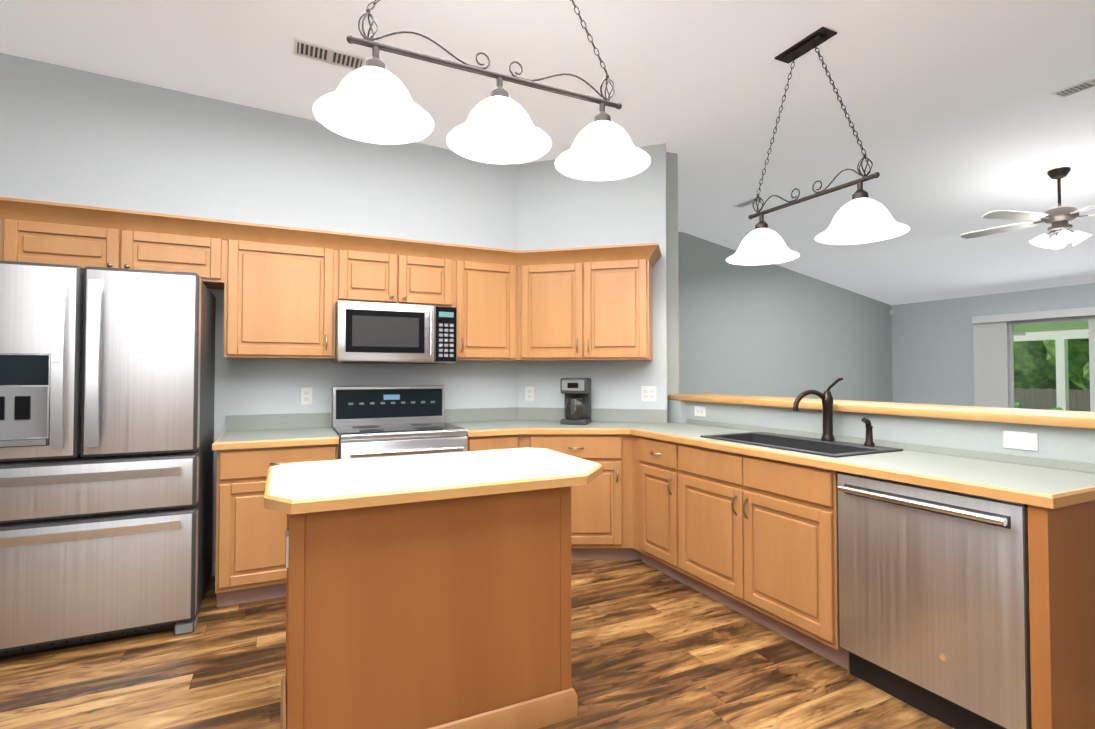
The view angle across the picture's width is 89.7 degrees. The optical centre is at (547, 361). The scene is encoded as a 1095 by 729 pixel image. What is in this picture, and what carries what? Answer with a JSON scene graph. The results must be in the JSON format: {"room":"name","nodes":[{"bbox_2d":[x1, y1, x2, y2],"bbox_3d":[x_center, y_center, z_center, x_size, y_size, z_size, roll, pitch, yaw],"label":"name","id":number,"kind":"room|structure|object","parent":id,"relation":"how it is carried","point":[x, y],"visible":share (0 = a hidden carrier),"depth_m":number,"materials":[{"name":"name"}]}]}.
{"room":"kitchen","nodes":[
{"label":"kitchen","id":0,"kind":"room"},
{"bbox_2d":[0,53,517,575],"bbox_3d":[-1.678,-0.293,3.762,3.140,3.300,0.120,1,-1,-26],"label":"wall","id":1,"kind":"structure","parent":0,"point":[68,135],"depth_m":3.59,"materials":[{"name":"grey paint"}]},
{"bbox_2d":[0,205,135,268],"bbox_3d":[-2.613,-0.618,3.067,0.556,0.300,0.326,1,-1,-26],"label":"upper cabinet","id":2,"kind":"object","parent":1,"relation":"attached to","point":[82,240],"depth_m":2.92,"materials":[{"name":"brown wood"}]},
{"bbox_2d":[136,221,227,288],"bbox_3d":[-2.218,-0.614,3.258,0.557,0.300,0.326,1,-1,-26],"label":"upper cabinet","id":3,"kind":"object","parent":1,"relation":"attached to","point":[167,246],"depth_m":3.15,"materials":[{"name":"brown wood"}]},
{"bbox_2d":[220,229,339,358],"bbox_3d":[-1.690,-0.389,3.507,0.614,0.740,0.326,1,-1,-26],"label":"upper cabinet","id":4,"kind":"object","parent":1,"relation":"attached to","point":[286,289],"depth_m":3.36,"materials":[{"name":"brown wood"}]},
{"bbox_2d":[340,241,451,306],"bbox_3d":[-1.066,-0.563,3.812,0.772,0.379,0.326,1,-1,-26],"label":"upper cabinet","id":5,"kind":"object","parent":1,"relation":"attached to","point":[369,271],"depth_m":3.66,"materials":[{"name":"brown wood"}]},
{"bbox_2d":[332,301,456,363],"bbox_3d":[-1.037,-0.178,3.742,0.762,0.387,0.462,1,-1,-26],"label":"microwave","id":6,"kind":"object","parent":5,"relation":"attached to","point":[375,333],"visible":1,"depth_m":3.57,"materials":[{"name":"silver metal"}]},
{"bbox_2d":[452,249,511,360],"bbox_3d":[-0.442,-0.376,4.086,0.594,0.740,0.367,1,-1,-26],"label":"upper cabinet","id":7,"kind":"object","parent":1,"relation":"attached to","point":[481,282],"depth_m":3.92,"materials":[{"name":"brown wood"}]},
{"bbox_2d":[0,559,953,728],"bbox_3d":[-1.728,1.303,1.250,7.620,0.001,10.700,1,-1,-26],"label":"floor","id":8,"kind":"structure","parent":0,"point":[652,648],"depth_m":2.33,"materials":[{"name":"brown wood"}]},
{"bbox_2d":[0,260,215,655],"bbox_3d":[-2.306,0.448,2.850,0.920,1.778,0.880,1,-1,-26],"label":"refrigerator","id":9,"kind":"object","parent":8,"relation":"on","point":[107,383],"visible":1,"depth_m":2.55,"materials":[{"name":"grey metal"}]},
{"bbox_2d":[215,444,337,606],"bbox_3d":[-1.626,0.915,3.343,0.612,0.864,0.624,1,-1,-26],"label":"base cabinet","id":10,"kind":"object","parent":8,"relation":"on","point":[250,565],"depth_m":3.01,"materials":[{"name":"brown wood"}]},
{"bbox_2d":[212,407,1094,508],"bbox_3d":[0.013,0.399,2.713,3.048,0.139,3.208,1,-1,-26],"label":"countertop","id":11,"kind":"structure","parent":10,"relation":"on","point":[1045,482],"depth_m":2.78,"materials":[{"name":"grey laminate"}]},
{"bbox_2d":[560,378,590,424],"bbox_3d":[0.207,0.289,4.031,0.190,0.335,0.235,0,-1,15],"label":"coffee maker","id":12,"kind":"object","parent":11,"relation":"on","point":[577,393],"visible":1,"depth_m":3.95,"materials":[{"name":"grey"}]},
{"bbox_2d":[700,432,902,456],"bbox_3d":[1.288,0.528,2.899,0.484,0.209,0.864,1,-1,-26],"label":"sink","id":13,"kind":"object","parent":11,"relation":"in","point":[815,446],"visible":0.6,"depth_m":2.92,"materials":[{"name":"stone"}]},
{"bbox_2d":[793,378,874,445],"bbox_3d":[1.457,0.252,2.802,0.254,0.337,0.296,1,-1,-26],"label":"faucet","id":14,"kind":"object","parent":11,"relation":"on","point":[826,397],"visible":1,"depth_m":2.91,"materials":[{"name":"brown metal"}]},
{"bbox_2d":[331,385,467,459],"bbox_3d":[-0.975,0.761,3.594,0.766,1.185,0.693,1,-1,-26],"label":"range","id":15,"kind":"object","parent":8,"relation":"on","point":[375,421],"visible":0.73,"depth_m":3.70,"materials":[{"name":"silver metal"}]},
{"bbox_2d":[264,447,602,728],"bbox_3d":[-0.421,0.870,2.164,1.230,0.905,0.765,1,-1,-26],"label":"kitchen island","id":16,"kind":"object","parent":8,"relation":"on","point":[428,591],"visible":1,"depth_m":1.86,"materials":[{"name":"brown wood"}]},
{"bbox_2d":[467,435,510,450],"bbox_3d":[-0.484,0.927,3.893,0.370,0.864,0.624,1,-1,-26],"label":"base cabinet","id":17,"kind":"object","parent":8,"relation":"on","point":[478,443],"depth_m":3.61,"materials":[{"name":"brown wood"}]},
{"bbox_2d":[511,434,634,559],"bbox_3d":[0.291,0.931,4.089,1.335,0.864,0.942,1,-1,-26],"label":"base cabinet","id":18,"kind":"object","parent":8,"relation":"on","point":[602,510],"depth_m":3.69,"materials":[{"name":"brown wood"}]},
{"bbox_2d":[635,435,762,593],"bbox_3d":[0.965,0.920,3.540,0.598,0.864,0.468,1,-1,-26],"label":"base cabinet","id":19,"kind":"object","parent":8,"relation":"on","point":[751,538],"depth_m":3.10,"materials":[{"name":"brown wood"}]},
{"bbox_2d":[837,472,1031,728],"bbox_3d":[1.597,0.893,2.135,0.610,0.858,0.660,1,-1,-26],"label":"dishwasher","id":20,"kind":"object","parent":8,"relation":"on","point":[934,609],"visible":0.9,"depth_m":1.97,"materials":[{"name":"grey metal"}]},
{"bbox_2d":[0,0,1094,304],"bbox_3d":[1.123,-1.430,2.684,13.950,0.834,10.700,1,-1,-26],"label":"ceiling","id":21,"kind":"structure","parent":0,"point":[962,118],"depth_m":3.32,"materials":[{"name":"white paint"}]},
{"bbox_2d":[293,38,366,69],"bbox_3d":[-1.180,-1.657,2.988,0.360,0.021,0.150,1,-1,-26],"label":"ceiling vent","id":22,"kind":"object","parent":21,"relation":"in","point":[321,53],"visible":0.96,"depth_m":2.98,"materials":[{"name":"white plastic"}]},
{"bbox_2d":[313,0,650,180],"bbox_3d":[-0.178,-1.233,2.052,1.278,0.860,0.388,1,-1,-26],"label":"pendant light","id":23,"kind":"object","parent":21,"relation":"hanging from","point":[371,101],"visible":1,"depth_m":2.01,"materials":[{"name":"white glass"}]},
{"bbox_2d":[734,198,763,206],"bbox_3d":[2.131,-1.681,5.840,0.120,0.014,0.300,1,-1,-26],"label":"ceiling vent","id":24,"kind":"object","parent":21,"relation":"in","point":[746,203],"visible":0.81,"depth_m":5.85,"materials":[{"name":"white plastic"}]},
{"bbox_2d":[726,27,909,264],"bbox_3d":[1.341,-1.118,2.859,0.388,1.064,0.978,1,-1,-26],"label":"light","id":25,"kind":"object","parent":21,"relation":"hanging from","point":[861,217],"visible":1,"depth_m":2.74,"materials":[{"name":"white glass"}]},
{"bbox_2d":[961,167,1094,248],"bbox_3d":[4.138,-1.244,4.527,1.350,0.626,1.310,1,-1,-26],"label":"room ceiling fan","id":26,"kind":"object","parent":21,"relation":"hanging from","point":[1058,217],"visible":1,"depth_m":4.44,"materials":[{"name":"grey metal"}]},
{"bbox_2d":[1051,77,1094,97],"bbox_3d":[3.402,-1.738,3.433,0.150,0.016,0.360,1,-1,-26],"label":"ceiling vent","id":27,"kind":"object","parent":21,"relation":"in","point":[1076,88],"visible":0.98,"depth_m":3.50,"materials":[{"name":"white plastic"}]},
{"bbox_2d":[518,143,667,422],"bbox_3d":[0.338,-0.282,4.296,1.160,3.300,0.120,0,-1,15],"label":"wall","id":28,"kind":"structure","parent":0,"point":[557,209],"depth_m":4.22,"materials":[{"name":"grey paint"}]},
{"bbox_2d":[512,245,661,360],"bbox_3d":[0.234,-0.376,4.101,1.002,0.740,0.929,1,-1,-26],"label":"upper cabinet","id":29,"kind":"object","parent":28,"relation":"attached to","point":[580,303],"depth_m":3.92,"materials":[{"name":"brown wood"}]},
{"bbox_2d":[678,232,892,401],"bbox_3d":[2.379,-0.124,7.469,7.390,3.120,0.120,1,-1,-26],"label":"wall","id":30,"kind":"structure","parent":0,"point":[772,330],"depth_m":7.80,"materials":[{"name":"grey paint"}]},
{"bbox_2d":[666,152,1094,463],"bbox_3d":[1.058,-0.285,4.160,0.165,3.300,4.700,1,-1,-26],"label":"wall","id":31,"kind":"structure","parent":0,"point":[1067,443],"depth_m":2.90,"materials":[{"name":"grey paint"}]},
{"bbox_2d":[668,393,1094,428],"bbox_3d":[1.683,0.252,3.139,0.415,0.041,2.650,1,-1,-26],"label":"bar ledge","id":32,"kind":"structure","parent":31,"relation":"on","point":[1072,419],"depth_m":2.60,"materials":[{"name":"brown wood"}]},
{"bbox_2d":[891,283,1094,405],"bbox_3d":[7.615,0.182,4.946,0.140,2.400,9.200,1,-1,-26],"label":"wall","id":33,"kind":"structure","parent":0,"point":[932,354],"depth_m":8.22,"materials":[{"name":"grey paint"}]},
{"bbox_2d":[972,307,1094,407],"bbox_3d":[6.556,0.370,6.837,0.117,2.045,2.233,1,-1,-26],"label":"vertical blinds","id":34,"kind":"object","parent":33,"relation":"attached to","point":[990,361],"visible":0.62,"depth_m":7.60,"materials":[{"name":"white"}]},
{"bbox_2d":[1007,316,1094,411],"bbox_3d":[6.729,0.403,6.768,0.090,2.037,1.854,1,-1,-26],"label":"window","id":35,"kind":"structure","parent":33,"relation":"in","point":[1010,359],"depth_m":7.12,"materials":[{"name":"white"}]},
{"label":"outside","id":36,"kind":"structure","parent":0,"visible":0},
{"bbox_3d":[25.774,3.277,27.957,52.610,2.800,100.000,1,-1,-26],"label":"ground","id":37,"kind":"structure","parent":36,"visible":0},
{"bbox_2d":[1015,402,1063,410],"bbox_3d":[10.387,1.381,11.293,5.052,1.003,4.683,1,-1,-26],"label":"shrubs","id":38,"kind":"object","parent":37,"relation":"on","point":[1020,406],"depth_m":13.43,"materials":[{"name":"green plant"}]},
{"bbox_2d":[1013,320,1088,410],"bbox_3d":[8.707,0.427,8.687,5.040,2.329,12.000,1,-1,-26],"label":"patio","id":39,"kind":"structure","parent":37,"relation":"on","point":[1049,335],"depth_m":10.95,"materials":[{"name":"white"}]},
{"bbox_2d":[1014,388,1089,411],"bbox_3d":[26.672,2.456,31.455,0.030,1.880,37.490,1,-1,-26],"label":"fence","id":40,"kind":"object","parent":37,"relation":"on","point":[1049,403],"depth_m":30.04,"materials":[{"name":"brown wood"}]},
{"bbox_2d":[1014,338,1089,389],"bbox_3d":[37.172,-5.786,45.546,22.546,21.604,58.559,1,-1,-26],"label":"trees","id":41,"kind":"object","parent":37,"relation":"on","point":[1046,356],"depth_m":36.22,"materials":[{"name":"green plant"}]},
{"bbox_3d":[1.096,-0.319,2.580,14.070,3.300,10.820,1,-1,-26],"label":"wall","id":42,"kind":"structure","parent":0,"visible":0},
{"bbox_2d":[300,388,311,404],"bbox_3d":[-1.623,0.236,3.705,0.072,0.116,0.007,1,-1,-26],"label":"outlet","id":43,"kind":"object","parent":42,"relation":"attached to","point":[306,393],"depth_m":3.70,"materials":[{"name":"white plastic"}]},
{"bbox_2d":[525,387,533,400],"bbox_3d":[-0.142,0.259,4.348,0.072,0.116,0.007,0,-1,16],"label":"outlet","id":44,"kind":"object","parent":42,"relation":"attached to","point":[529,391],"depth_m":4.34,"materials":[{"name":"white plastic"}]},
{"bbox_2d":[641,386,656,401],"bbox_3d":[0.755,0.244,4.104,0.115,0.116,0.008,0,-1,16],"label":"outlet","id":45,"kind":"object","parent":42,"relation":"attached to","point":[648,393],"depth_m":4.10,"materials":[{"name":"white plastic"}]},
{"bbox_2d":[695,406,705,416],"bbox_3d":[1.099,0.361,3.966,0.006,0.072,0.116,1,-1,-26],"label":"outlet","id":46,"kind":"object","parent":42,"relation":"attached to","point":[699,410],"depth_m":3.96,"materials":[{"name":"white plastic"}]},
{"bbox_2d":[1003,431,1037,450],"bbox_3d":[1.928,0.324,2.245,0.006,0.072,0.116,1,-1,-26],"label":"outlet","id":47,"kind":"object","parent":42,"relation":"attached to","point":[1020,440],"depth_m":2.24,"materials":[{"name":"white plastic"}]}
]}

